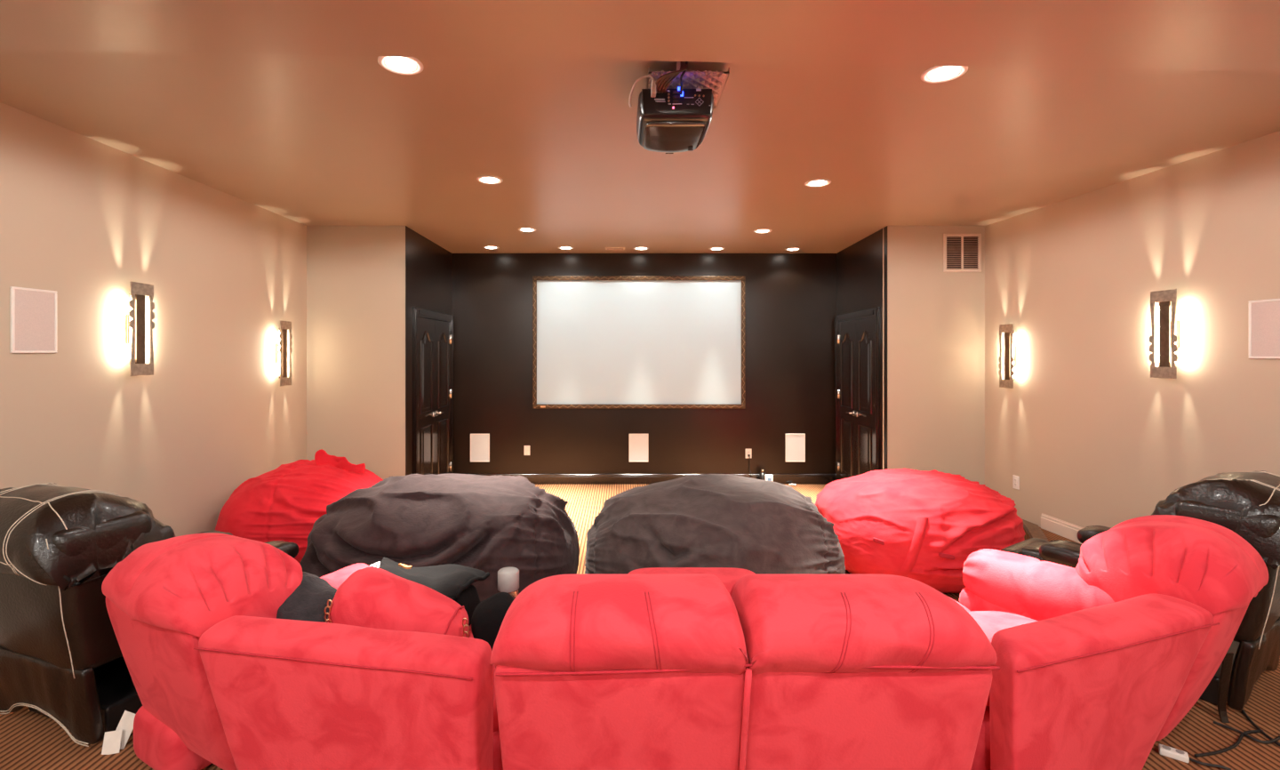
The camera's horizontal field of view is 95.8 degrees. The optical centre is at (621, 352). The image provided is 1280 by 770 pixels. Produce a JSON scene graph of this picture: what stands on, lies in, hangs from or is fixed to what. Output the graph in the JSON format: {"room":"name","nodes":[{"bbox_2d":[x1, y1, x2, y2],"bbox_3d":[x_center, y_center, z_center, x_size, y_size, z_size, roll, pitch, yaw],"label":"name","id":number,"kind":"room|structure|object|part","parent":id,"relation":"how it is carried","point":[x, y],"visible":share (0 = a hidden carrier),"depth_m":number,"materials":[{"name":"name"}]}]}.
{"room":"home theater","nodes":[
{"label":"home theater","id":0,"kind":"room"},
{"bbox_2d":[0,102,306,536],"bbox_3d":[-3.130,0.195,1.470,0.120,2.870,8.340,0,0,0],"label":"wall","id":1,"kind":"structure","parent":0,"point":[83,219],"depth_m":3.72,"materials":[{"name":"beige paint"}]},
{"bbox_2d":[9,286,57,352],"bbox_3d":[-3.063,-0.167,3.017,0.014,0.335,0.232,0,0,0],"label":"wall speaker","id":2,"kind":"object","parent":1,"relation":"attached to","point":[33,312],"visible":1,"depth_m":3.01,"materials":[{"name":"white fabric"}]},
{"bbox_2d":[125,281,154,375],"bbox_3d":[-3.036,-0.148,3.625,0.068,0.580,0.191,0,0,0],"label":"wall sconce","id":3,"kind":"object","parent":1,"relation":"attached to","point":[135,321],"visible":1,"depth_m":3.61,"materials":[{"name":"silver metal"}]},
{"bbox_2d":[275,320,292,386],"bbox_3d":[-3.036,0.004,5.176,0.068,0.580,0.191,0,0,0],"label":"wall sconce","id":4,"kind":"object","parent":1,"relation":"attached to","point":[281,348],"visible":1,"depth_m":5.16,"materials":[{"name":"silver metal"}]},
{"bbox_2d":[306,225,405,479],"bbox_3d":[-2.650,0.195,5.690,1.081,2.870,0.100,0,0,0],"label":"wall","id":5,"kind":"structure","parent":0,"point":[356,275],"depth_m":5.64,"materials":[{"name":"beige paint"}]},
{"bbox_2d":[405,225,452,475],"bbox_3d":[-2.165,0.195,6.416,0.120,2.870,1.548,0,0,0],"label":"wall","id":6,"kind":"structure","parent":0,"point":[428,266],"depth_m":6.04,"materials":[{"name":"brown paint"}]},
{"bbox_2d":[418,317,438,474],"bbox_3d":[-2.069,0.624,6.181,0.070,1.989,0.594,0,0,0],"label":"door","id":7,"kind":"structure","parent":6,"relation":"in","point":[427,413],"depth_m":6.19,"materials":[{"name":"paint"}]},
{"bbox_3d":[-2.088,0.197,6.188,0.022,0.876,0.371,0,0,0],"label":"panel","id":8,"kind":"part","parent":7,"relation":"part of","materials":[{"name":"paint"}]},
{"bbox_3d":[-2.088,1.110,6.188,0.022,0.650,0.368,0,0,0],"label":"panel","id":9,"kind":"part","parent":7,"relation":"part of","materials":[{"name":"paint"}]},
{"bbox_2d":[412,307,454,473],"bbox_3d":[-2.085,0.585,6.480,0.040,2.090,1.340,0,0,0],"label":"trim","id":10,"kind":"structure","parent":6,"relation":"attached to","point":[417,312],"depth_m":5.87,"materials":[{"name":"paint"}]},
{"bbox_2d":[434,320,451,474],"bbox_3d":[-2.069,0.624,6.779,0.070,1.989,0.594,0,0,0],"label":"door","id":11,"kind":"structure","parent":6,"relation":"in","point":[443,336],"depth_m":6.75,"materials":[{"name":"paint"}]},
{"bbox_3d":[-2.088,0.197,6.771,0.022,0.876,0.371,0,0,0],"label":"panel","id":12,"kind":"part","parent":11,"relation":"part of","materials":[{"name":"paint"}]},
{"bbox_3d":[-2.088,1.110,6.771,0.022,0.650,0.368,0,0,0],"label":"panel","id":13,"kind":"part","parent":11,"relation":"part of","materials":[{"name":"paint"}]},
{"bbox_2d":[0,49,1279,253],"bbox_3d":[0.457,-1.290,2.245,7.294,0.100,10.130,0,0,0],"label":"ceiling","id":14,"kind":"structure","parent":0,"point":[305,140],"depth_m":3.30,"materials":[{"name":"brown paint"}]},
{"bbox_2d":[377,56,423,74],"bbox_3d":[-0.945,-1.234,2.476,0.184,0.012,0.184,0,0,0],"label":"recessed light","id":15,"kind":"object","parent":14,"relation":"in","point":[397,65],"visible":0.93,"depth_m":2.47,"materials":[{"name":"white plastic"}]},
{"bbox_2d":[476,176,503,183],"bbox_3d":[-0.941,-1.234,4.133,0.184,0.012,0.184,0,0,0],"label":"recessed light","id":16,"kind":"object","parent":14,"relation":"in","point":[487,180],"visible":1,"depth_m":4.11,"materials":[{"name":"white plastic"}]},
{"bbox_2d":[482,245,499,248],"bbox_3d":[-1.526,-1.234,6.773,0.184,0.012,0.184,0,0,0],"label":"recessed light","id":17,"kind":"object","parent":14,"relation":"in","point":[486,246],"visible":1,"depth_m":6.74,"materials":[{"name":"white plastic"}]},
{"bbox_2d":[518,227,535,231],"bbox_3d":[-0.946,-1.234,5.799,0.184,0.012,0.184,0,0,0],"label":"recessed light","id":18,"kind":"object","parent":14,"relation":"in","point":[524,229],"visible":1,"depth_m":5.77,"materials":[{"name":"white plastic"}]},
{"bbox_2d":[558,246,573,249],"bbox_3d":[-0.654,-1.234,6.802,0.184,0.012,0.184,0,0,0],"label":"recessed light","id":19,"kind":"object","parent":14,"relation":"in","point":[559,247],"visible":1,"depth_m":6.77,"materials":[{"name":"white plastic"}]},
{"bbox_2d":[605,247,624,249],"bbox_3d":[-0.074,-1.234,6.830,0.235,0.012,0.130,0,0,0],"label":"ceiling vent","id":20,"kind":"object","parent":14,"relation":"in","point":[606,248],"visible":1,"depth_m":6.80,"materials":[{"name":"metal"}]},
{"bbox_2d":[633,246,648,249],"bbox_3d":[0.236,-1.234,6.830,0.184,0.012,0.184,0,0,0],"label":"recessed light","id":21,"kind":"object","parent":14,"relation":"in","point":[639,247],"visible":1,"depth_m":6.80,"materials":[{"name":"white plastic"}]},
{"bbox_2d":[655,61,688,93],"bbox_3d":[0.209,-1.167,2.420,0.154,0.140,0.066,0,0,-3],"label":"cable bundle","id":22,"kind":"object","parent":14,"relation":"hanging from","point":[661,85],"visible":0.91,"depth_m":2.40,"materials":[{"name":"brown plastic"}]},
{"bbox_2d":[646,61,729,108],"bbox_3d":[0.286,-1.185,2.620,0.343,0.109,0.361,0,0,0],"label":"mount","id":23,"kind":"object","parent":14,"relation":"attached to","point":[691,78],"visible":0.32,"depth_m":2.50,"materials":[{"name":"metal"}]},
{"bbox_2d":[636,86,713,153],"bbox_3d":[0.237,-1.054,2.675,0.330,0.161,0.460,0,0,0],"label":"projector","id":24,"kind":"object","parent":23,"relation":"hanging from","point":[672,122],"visible":0.98,"depth_m":2.49,"materials":[{"name":"black plastic"}]},
{"bbox_2d":[628,74,655,107],"bbox_3d":[0.088,-1.096,2.422,0.113,0.120,0.056,0,0,0],"label":"loose cable","id":25,"kind":"object","parent":24,"relation":"attached to","point":[652,84],"visible":1,"depth_m":2.41,"materials":[{"name":"white plastic"}]},
{"bbox_3d":[0.237,-1.067,2.458,0.297,0.108,0.007,0,0,0],"label":"connector panel","id":26,"kind":"part","parent":24,"relation":"part of","materials":[{"name":"black plastic"}]},
{"bbox_2d":[680,61,687,95],"bbox_3d":[0.262,-1.165,2.431,0.035,0.146,0.038,0,0,0],"label":"cable","id":27,"kind":"object","parent":24,"relation":"attached to","point":[684,72],"visible":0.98,"depth_m":2.42,"materials":[{"name":"black plastic"}]},
{"bbox_2d":[709,247,724,250],"bbox_3d":[1.135,-1.234,6.860,0.184,0.012,0.184,0,0,0],"label":"recessed light","id":28,"kind":"object","parent":14,"relation":"in","point":[712,248],"visible":1,"depth_m":6.83,"materials":[{"name":"white plastic"}]},
{"bbox_2d":[753,228,772,232],"bbox_3d":[1.434,-1.234,5.862,0.184,0.012,0.184,0,0,0],"label":"recessed light","id":29,"kind":"object","parent":14,"relation":"in","point":[762,230],"visible":1,"depth_m":5.83,"materials":[{"name":"white plastic"}]},
{"bbox_2d":[784,247,800,250],"bbox_3d":[2.046,-1.234,6.889,0.184,0.012,0.184,0,0,0],"label":"recessed light","id":30,"kind":"object","parent":14,"relation":"in","point":[793,248],"visible":1,"depth_m":6.86,"materials":[{"name":"white plastic"}]},
{"bbox_2d":[804,178,831,187],"bbox_3d":[1.431,-1.234,4.209,0.184,0.012,0.184,0,0,0],"label":"recessed light","id":31,"kind":"object","parent":14,"relation":"in","point":[820,182],"visible":1,"depth_m":4.19,"materials":[{"name":"white plastic"}]},
{"bbox_2d":[920,65,967,83],"bbox_3d":[1.427,-1.234,2.555,0.184,0.012,0.184,0,0,0],"label":"recessed light","id":32,"kind":"object","parent":14,"relation":"in","point":[936,74],"visible":0.92,"depth_m":2.55,"materials":[{"name":"white plastic"}]},
{"bbox_2d":[0,0,1279,71],"bbox_3d":[0.457,-1.179,-0.181,7.054,0.119,5.038,0,0,0],"label":"ceiling","id":33,"kind":"structure","parent":0,"point":[1174,35],"depth_m":2.01,"materials":[{"name":"beige paint"}]},
{"bbox_2d":[0,527,1279,769],"bbox_3d":[0.457,1.560,1.225,7.054,0.140,7.850,0,0,0],"label":"floor","id":34,"kind":"structure","parent":0,"point":[29,740],"depth_m":2.20,"materials":[{"name":"carpet"}]},
{"bbox_2d":[101,710,135,754],"bbox_3d":[-1.889,1.431,2.175,0.103,0.133,0.066,0,0,0],"label":"paper tag","id":35,"kind":"object","parent":34,"relation":"on","point":[114,740],"visible":0.93,"depth_m":2.17,"materials":[{"name":"white paper"}]},
{"bbox_2d":[0,482,298,746],"bbox_3d":[-2.118,1.011,2.623,0.670,0.958,1.148,0,0,20],"label":"leather recliner","id":36,"kind":"object","parent":34,"relation":"on","point":[61,658],"visible":0.56,"depth_m":2.15,"materials":[{"name":"black leather"}]},
{"bbox_3d":[-2.234,0.910,2.303,0.640,0.560,0.355,0,0,20],"label":"panel","id":37,"kind":"part","parent":36,"relation":"part of","materials":[{"name":"brown leather"}]},
{"bbox_2d":[124,506,175,558],"bbox_3d":[-2.187,0.819,2.432,0.670,0.440,0.272,0,0,20],"label":"cushion","id":38,"kind":"object","parent":36,"relation":"on","point":[141,528],"depth_m":2.30,"materials":[{"name":"brown leather"}]},
{"bbox_2d":[101,514,1268,769],"bbox_3d":[0.286,1.025,2.038,4.213,0.920,1.555,0,0,0],"label":"sectional sofa","id":39,"kind":"object","parent":34,"relation":"on","point":[1036,664],"visible":0.94,"depth_m":1.62,"materials":[{"name":"red fabric"}]},
{"bbox_3d":[-1.493,1.109,2.028,0.598,0.567,0.333,0,0,29],"label":"panel","id":40,"kind":"part","parent":39,"relation":"part of","materials":[{"name":"red fabric"}]},
{"bbox_2d":[101,532,302,636],"bbox_3d":[-1.475,0.861,2.051,0.612,0.429,0.486,0,0,29],"label":"cushion","id":41,"kind":"object","parent":39,"relation":"on","point":[209,584],"depth_m":1.87,"materials":[{"name":"red fabric"}]},
{"bbox_2d":[276,571,336,622],"bbox_3d":[-1.120,0.930,2.060,0.330,0.246,0.221,0,0,30],"label":"plush pillow","id":42,"kind":"object","parent":39,"relation":"on","point":[308,602],"visible":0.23,"depth_m":2.00,"materials":[{"name":"grey fabric"}]},
{"bbox_3d":[-1.127,0.977,2.198,0.230,0.248,0.480,0,0,29],"label":"arm","id":43,"kind":"part","parent":39,"relation":"part of","materials":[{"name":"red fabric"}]},
{"bbox_2d":[324,566,469,637],"bbox_3d":[-0.750,0.923,2.019,0.516,0.321,0.260,0,0,4],"label":"bolster pillow","id":44,"kind":"object","parent":39,"relation":"on","point":[374,597],"visible":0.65,"depth_m":1.94,"materials":[{"name":"red fabric"}]},
{"bbox_3d":[-0.974,0.888,1.921,0.026,0.131,0.028,0,0,-27],"label":"chain","id":45,"kind":"part","parent":44,"relation":"part of","materials":[{"name":"gold metal"}]},
{"bbox_3d":[-0.515,0.936,1.888,0.030,0.131,0.029,0,0,0],"label":"chain","id":46,"kind":"part","parent":44,"relation":"part of","materials":[{"name":"gold metal"}]},
{"bbox_2d":[370,557,489,625],"bbox_3d":[-0.823,0.960,2.346,0.512,0.208,0.291,0,0,13],"label":"pillow","id":47,"kind":"object","parent":39,"relation":"on","point":[454,581],"visible":0.52,"depth_m":2.30,"materials":[{"name":"black fabric"}]},
{"bbox_2d":[465,624,498,732],"bbox_3d":[-0.741,1.149,2.103,0.822,0.170,0.676,0,0,0],"label":"armrest","id":48,"kind":"object","parent":39,"relation":"on","point":[495,715],"depth_m":1.80,"materials":[{"name":"red fabric"}]},
{"bbox_2d":[471,592,513,650],"bbox_3d":[-0.450,0.995,2.110,0.186,0.224,0.170,0,0,0],"label":"velvet pillow","id":49,"kind":"object","parent":39,"relation":"on","point":[488,615],"visible":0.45,"depth_m":2.04,"materials":[{"name":"black fabric"}]},
{"bbox_2d":[497,566,519,599],"bbox_3d":[-0.449,0.967,2.300,0.084,0.207,0.084,0,0,0],"label":"candle","id":50,"kind":"object","parent":39,"relation":"on","point":[508,577],"visible":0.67,"depth_m":2.27,"materials":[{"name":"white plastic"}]},
{"bbox_2d":[489,573,748,674],"bbox_3d":[-0.007,0.775,1.458,0.591,0.419,0.390,0,0,0],"label":"cushion","id":51,"kind":"object","parent":39,"relation":"on","point":[561,624],"depth_m":1.29,"materials":[{"name":"red fabric"}]},
{"bbox_3d":[-0.002,1.058,1.474,0.585,0.705,0.336,0,0,0],"label":"panel","id":52,"kind":"part","parent":39,"relation":"part of","materials":[{"name":"red fabric"}]},
{"bbox_2d":[729,573,997,674],"bbox_3d":[0.575,0.775,1.457,0.574,0.419,0.392,0,0,0],"label":"cushion","id":53,"kind":"object","parent":39,"relation":"on","point":[791,624],"depth_m":1.29,"materials":[{"name":"red fabric"}]},
{"bbox_3d":[0.569,1.058,1.474,0.567,0.705,0.330,0,0,0],"label":"panel","id":54,"kind":"part","parent":39,"relation":"part of","materials":[{"name":"red fabric"}]},
{"bbox_2d":[950,597,970,611],"bbox_3d":[1.198,1.124,2.458,0.596,0.165,0.361,0,0,0],"label":"seat cushion","id":55,"kind":"object","parent":39,"relation":"on","point":[964,602],"depth_m":2.51,"materials":[{"name":"red fabric"}]},
{"bbox_3d":[1.672,1.240,2.430,0.200,0.420,0.421,0,0,-33],"label":"arm panel","id":56,"kind":"part","parent":39,"relation":"part of","materials":[{"name":"red fabric"}]},
{"bbox_2d":[968,610,1038,705],"bbox_3d":[1.371,1.094,2.122,0.674,0.189,0.478,0,0,-16],"label":"seat cushion","id":57,"kind":"object","parent":39,"relation":"on","point":[990,621],"depth_m":2.18,"materials":[{"name":"red fabric"}]},
{"bbox_3d":[1.716,0.973,2.363,0.230,0.242,0.580,0,0,-33],"label":"arm","id":58,"kind":"part","parent":39,"relation":"part of","materials":[{"name":"red fabric"}]},
{"bbox_2d":[1075,514,1268,614],"bbox_3d":[2.075,0.842,2.188,0.537,0.434,0.482,0,0,-33],"label":"cushion","id":59,"kind":"object","parent":39,"relation":"on","point":[1164,563],"depth_m":2.03,"materials":[{"name":"red fabric"}]},
{"bbox_3d":[2.088,1.111,2.176,0.525,0.565,0.356,0,0,-34],"label":"panel","id":60,"kind":"part","parent":39,"relation":"part of","materials":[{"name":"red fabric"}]},
{"bbox_2d":[1000,470,1279,722],"bbox_3d":[2.528,1.035,2.824,0.750,1.009,1.147,0,0,-33],"label":"leather recliner","id":61,"kind":"object","parent":34,"relation":"on","point":[1246,503],"visible":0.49,"depth_m":2.37,"materials":[{"name":"black leather"}]},
{"bbox_3d":[2.467,1.150,2.991,0.300,0.180,0.720,0,0,-33],"label":"seat","id":62,"kind":"part","parent":61,"relation":"part of","materials":[{"name":"brown leather"}]},
{"bbox_2d":[1150,499,1178,515],"bbox_3d":[2.671,0.821,2.674,0.670,0.442,0.273,0,0,-33],"label":"cushion","id":63,"kind":"object","parent":61,"relation":"on","point":[1165,507],"depth_m":2.55,"materials":[{"name":"brown leather"}]},
{"bbox_3d":[2.745,0.910,2.558,0.640,0.560,0.355,0,0,-33],"label":"panel","id":64,"kind":"part","parent":61,"relation":"part of","materials":[{"name":"brown leather"}]},
{"bbox_2d":[1158,743,1189,762],"bbox_3d":[2.039,1.477,2.134,0.080,0.026,0.040,0,0,38],"label":"power strip","id":65,"kind":"object","parent":34,"relation":"on","point":[1168,751],"visible":1,"depth_m":2.12,"materials":[{"name":"white plastic"}]},
{"bbox_2d":[1162,744,1170,750],"bbox_3d":[2.025,1.466,2.145,0.024,0.003,0.024,0,0,38],"label":"socket","id":66,"kind":"object","parent":65,"relation":"attached to","point":[1164,748],"depth_m":2.14,"materials":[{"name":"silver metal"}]},
{"bbox_2d":[1176,749,1184,753],"bbox_3d":[2.053,1.466,2.123,0.024,0.003,0.024,0,0,38],"label":"socket","id":67,"kind":"object","parent":65,"relation":"attached to","point":[1178,751],"depth_m":2.12,"materials":[{"name":"white plastic"}]},
{"bbox_2d":[1188,756,1231,769],"bbox_3d":[2.097,1.476,2.084,0.146,0.010,0.030,0,0,39],"label":"lead","id":68,"kind":"object","parent":34,"relation":"on","point":[1190,758],"visible":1,"depth_m":2.07,"materials":[{"name":"black rubber"}]},
{"bbox_2d":[1193,728,1263,757],"bbox_3d":[2.318,1.484,2.196,0.427,0.010,0.034,0,0,-22],"label":"lead","id":69,"kind":"object","parent":34,"relation":"on","point":[1236,743],"visible":1,"depth_m":2.17,"materials":[{"name":"black rubber"}]},
{"bbox_2d":[1213,720,1279,743],"bbox_3d":[2.501,1.480,2.243,0.280,0.010,0.116,0,0,9],"label":"lead","id":70,"kind":"object","parent":34,"relation":"on","point":[1277,738],"visible":1,"depth_m":2.22,"materials":[{"name":"black rubber"}]},
{"bbox_2d":[1241,709,1279,745],"bbox_3d":[2.548,1.484,2.298,0.072,0.010,0.340,0,0,13],"label":"lead","id":71,"kind":"object","parent":34,"relation":"on","point":[1252,722],"visible":0.77,"depth_m":2.29,"materials":[{"name":"black rubber"}]},
{"bbox_2d":[452,253,836,473],"bbox_3d":[0.286,0.195,7.250,5.022,2.870,0.120,0,0,0],"label":"wall","id":72,"kind":"structure","parent":0,"point":[791,298],"depth_m":7.19,"materials":[{"name":"brown paint"}]},
{"bbox_2d":[470,433,489,462],"bbox_3d":[-1.759,1.178,7.183,0.243,0.350,0.014,0,0,0],"label":"wall speaker","id":73,"kind":"object","parent":72,"relation":"attached to","point":[479,443],"visible":1,"depth_m":7.18,"materials":[{"name":"white plastic"}]},
{"bbox_2d":[524,445,529,455],"bbox_3d":[-1.173,1.211,7.185,0.076,0.120,0.010,0,0,0],"label":"switch plate","id":74,"kind":"object","parent":72,"relation":"attached to","point":[526,447],"visible":1,"depth_m":7.18,"materials":[{"name":"white plastic"}]},
{"bbox_2d":[532,275,745,407],"bbox_3d":[0.217,-0.132,7.142,2.621,1.630,0.092,0,0,0],"label":"projection screen","id":75,"kind":"object","parent":72,"relation":"attached to","point":[599,341],"visible":1,"depth_m":7.13,"materials":[{"name":"white fabric"}]},
{"bbox_2d":[629,433,648,462],"bbox_3d":[0.216,1.178,7.183,0.243,0.350,0.014,0,0,0],"label":"wall speaker","id":76,"kind":"object","parent":72,"relation":"attached to","point":[638,443],"visible":1,"depth_m":7.18,"materials":[{"name":"white plastic"}]},
{"bbox_2d":[468,473,834,484],"bbox_3d":[0.286,1.565,7.182,4.782,0.130,0.016,0,0,0],"label":"baseboard","id":77,"kind":"structure","parent":72,"relation":"attached to","point":[534,478],"depth_m":7.17,"materials":[{"name":"paint"}]},
{"bbox_2d":[745,448,751,457],"bbox_3d":[1.582,1.250,7.185,0.076,0.120,0.010,0,0,0],"label":"wall outlet","id":78,"kind":"object","parent":72,"relation":"attached to","point":[748,451],"visible":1,"depth_m":7.18,"materials":[{"name":"white plastic"}]},
{"bbox_2d":[785,433,805,462],"bbox_3d":[2.163,1.178,7.183,0.243,0.350,0.014,0,0,0],"label":"wall speaker","id":79,"kind":"object","parent":72,"relation":"attached to","point":[795,443],"visible":1,"depth_m":7.18,"materials":[{"name":"white plastic"}]},
{"bbox_2d":[535,484,959,602],"bbox_3d":[0.457,1.680,2.245,7.294,0.100,10.130,0,0,0],"label":"floor","id":80,"kind":"structure","parent":0,"point":[585,501],"depth_m":6.48,"materials":[{"name":"carpet"}]},
{"bbox_2d":[214,448,383,562],"bbox_3d":[-2.397,1.188,4.463,1.199,0.884,1.082,0,0,-6],"label":"bean bag","id":81,"kind":"object","parent":80,"relation":"on","point":[284,502],"visible":0.58,"depth_m":4.08,"materials":[{"name":"red fabric"}]},
{"bbox_2d":[299,472,579,601],"bbox_3d":[-1.071,1.199,3.596,1.620,0.863,1.366,0,0,-6],"label":"bean bag","id":82,"kind":"object","parent":80,"relation":"on","point":[491,524],"visible":0.62,"depth_m":3.18,"materials":[{"name":"grey fabric"}]},
{"bbox_2d":[584,473,845,574],"bbox_3d":[0.562,1.214,3.613,1.612,0.832,1.346,0,0,0],"label":"bean bag","id":83,"kind":"object","parent":80,"relation":"on","point":[756,525],"visible":0.6,"depth_m":3.20,"materials":[{"name":"grey fabric"}]},
{"bbox_2d":[760,469,765,479],"bbox_3d":[1.731,1.528,7.070,0.066,0.205,0.066,0,0,0],"label":"canister","id":84,"kind":"object","parent":80,"relation":"on","point":[763,471],"visible":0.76,"depth_m":7.04,"materials":[{"name":"silver plastic"}]},
{"bbox_2d":[764,474,773,480],"bbox_3d":[1.776,1.548,6.953,0.090,0.165,0.054,0,0,0],"label":"desk clock","id":85,"kind":"object","parent":80,"relation":"on","point":[769,477],"visible":0.51,"depth_m":6.93,"materials":[{"name":"white plastic"}]},
{"bbox_2d":[815,468,1025,592],"bbox_3d":[2.091,1.262,4.270,1.562,0.736,1.256,0,0,0],"label":"bean bag","id":86,"kind":"object","parent":80,"relation":"on","point":[923,526],"visible":0.73,"depth_m":3.88,"materials":[{"name":"red fabric"}]},
{"bbox_2d":[836,225,887,469],"bbox_3d":[2.696,0.195,6.416,0.120,2.870,1.557,0,0,3],"label":"wall","id":87,"kind":"structure","parent":0,"point":[860,265],"depth_m":6.11,"materials":[{"name":"brown paint"}]},
{"bbox_2d":[837,320,855,479],"bbox_3d":[2.618,0.624,6.769,0.070,1.989,0.594,0,0,3],"label":"door","id":88,"kind":"structure","parent":87,"relation":"in","point":[846,338],"depth_m":6.71,"materials":[{"name":"paint"}]},
{"bbox_3d":[2.637,0.197,6.761,0.022,0.876,0.371,0,0,3],"label":"panel","id":89,"kind":"part","parent":88,"relation":"part of","materials":[{"name":"paint"}]},
{"bbox_3d":[2.637,1.110,6.761,0.022,0.650,0.368,0,0,3],"label":"panel","id":90,"kind":"part","parent":88,"relation":"part of","materials":[{"name":"paint"}]},
{"bbox_2d":[834,306,880,480],"bbox_3d":[2.618,0.585,6.470,0.040,2.090,1.340,0,0,3],"label":"trim","id":91,"kind":"structure","parent":87,"relation":"attached to","point":[876,312],"depth_m":5.86,"materials":[{"name":"paint"}]},
{"bbox_2d":[852,316,873,475],"bbox_3d":[2.599,0.624,6.171,0.076,1.989,0.593,0,0,0],"label":"door","id":92,"kind":"structure","parent":87,"relation":"in","point":[864,413],"depth_m":6.18,"materials":[{"name":"paint"}]},
{"bbox_3d":[2.606,0.197,6.179,0.022,0.876,0.371,0,0,3],"label":"panel","id":93,"kind":"part","parent":92,"relation":"part of","materials":[{"name":"paint"}]},
{"bbox_3d":[2.606,1.110,6.179,0.022,0.650,0.368,0,0,3],"label":"panel","id":94,"kind":"part","parent":92,"relation":"part of","materials":[{"name":"paint"}]},
{"bbox_2d":[882,225,984,484],"bbox_3d":[3.134,0.195,5.690,1.071,2.870,0.100,0,0,0],"label":"wall","id":95,"kind":"structure","parent":0,"point":[936,317],"depth_m":5.64,"materials":[{"name":"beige paint"}]},
{"bbox_2d":[943,233,981,271],"bbox_3d":[3.323,-0.976,5.631,0.364,0.373,0.018,0,0,0],"label":"air vent","id":96,"kind":"object","parent":95,"relation":"in","point":[962,252],"visible":1,"depth_m":5.63,"materials":[{"name":"metal"}]},
{"bbox_2d":[984,130,1279,527],"bbox_3d":[3.826,0.195,1.470,0.120,2.870,8.358,0,0,-3],"label":"wall","id":97,"kind":"structure","parent":0,"point":[1084,427],"depth_m":4.13,"materials":[{"name":"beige paint"}]},
{"bbox_2d":[998,323,1016,388],"bbox_3d":[3.535,0.028,5.264,0.068,0.580,0.191,0,0,-3],"label":"wall sconce","id":98,"kind":"object","parent":97,"relation":"attached to","point":[1010,349],"visible":1,"depth_m":5.24,"materials":[{"name":"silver metal"}]},
{"bbox_2d":[1012,474,1019,489],"bbox_3d":[3.565,1.169,5.220,0.011,0.120,0.076,0,0,-3],"label":"wall outlet","id":99,"kind":"object","parent":97,"relation":"attached to","point":[1015,478],"visible":1,"depth_m":5.21,"materials":[{"name":"white plastic"}]},
{"bbox_2d":[1022,519,1048,542],"bbox_3d":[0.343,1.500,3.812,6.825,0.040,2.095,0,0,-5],"label":"trim","id":100,"kind":"structure","parent":97,"relation":"attached to","point":[1033,530],"depth_m":4.82,"materials":[{"name":"brown wood"}]},
{"bbox_2d":[1040,512,1082,543],"bbox_3d":[3.777,1.427,1.110,0.016,0.125,7.630,0,0,-3],"label":"baseboard","id":101,"kind":"structure","parent":97,"relation":"attached to","point":[1065,529],"depth_m":4.72,"materials":[{"name":"white wood"}]},
{"bbox_2d":[1148,288,1179,378],"bbox_3d":[3.610,-0.123,3.818,0.068,0.580,0.191,0,0,-3],"label":"wall sconce","id":102,"kind":"object","parent":97,"relation":"attached to","point":[1169,331],"visible":1,"depth_m":3.81,"materials":[{"name":"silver metal"}]},
{"bbox_2d":[1248,298,1279,358],"bbox_3d":[3.665,-0.135,3.260,0.014,0.335,0.215,0,0,-3],"label":"wall speaker","id":103,"kind":"object","parent":97,"relation":"attached to","point":[1264,315],"visible":1,"depth_m":3.29,"materials":[{"name":"fabric"}]}
]}

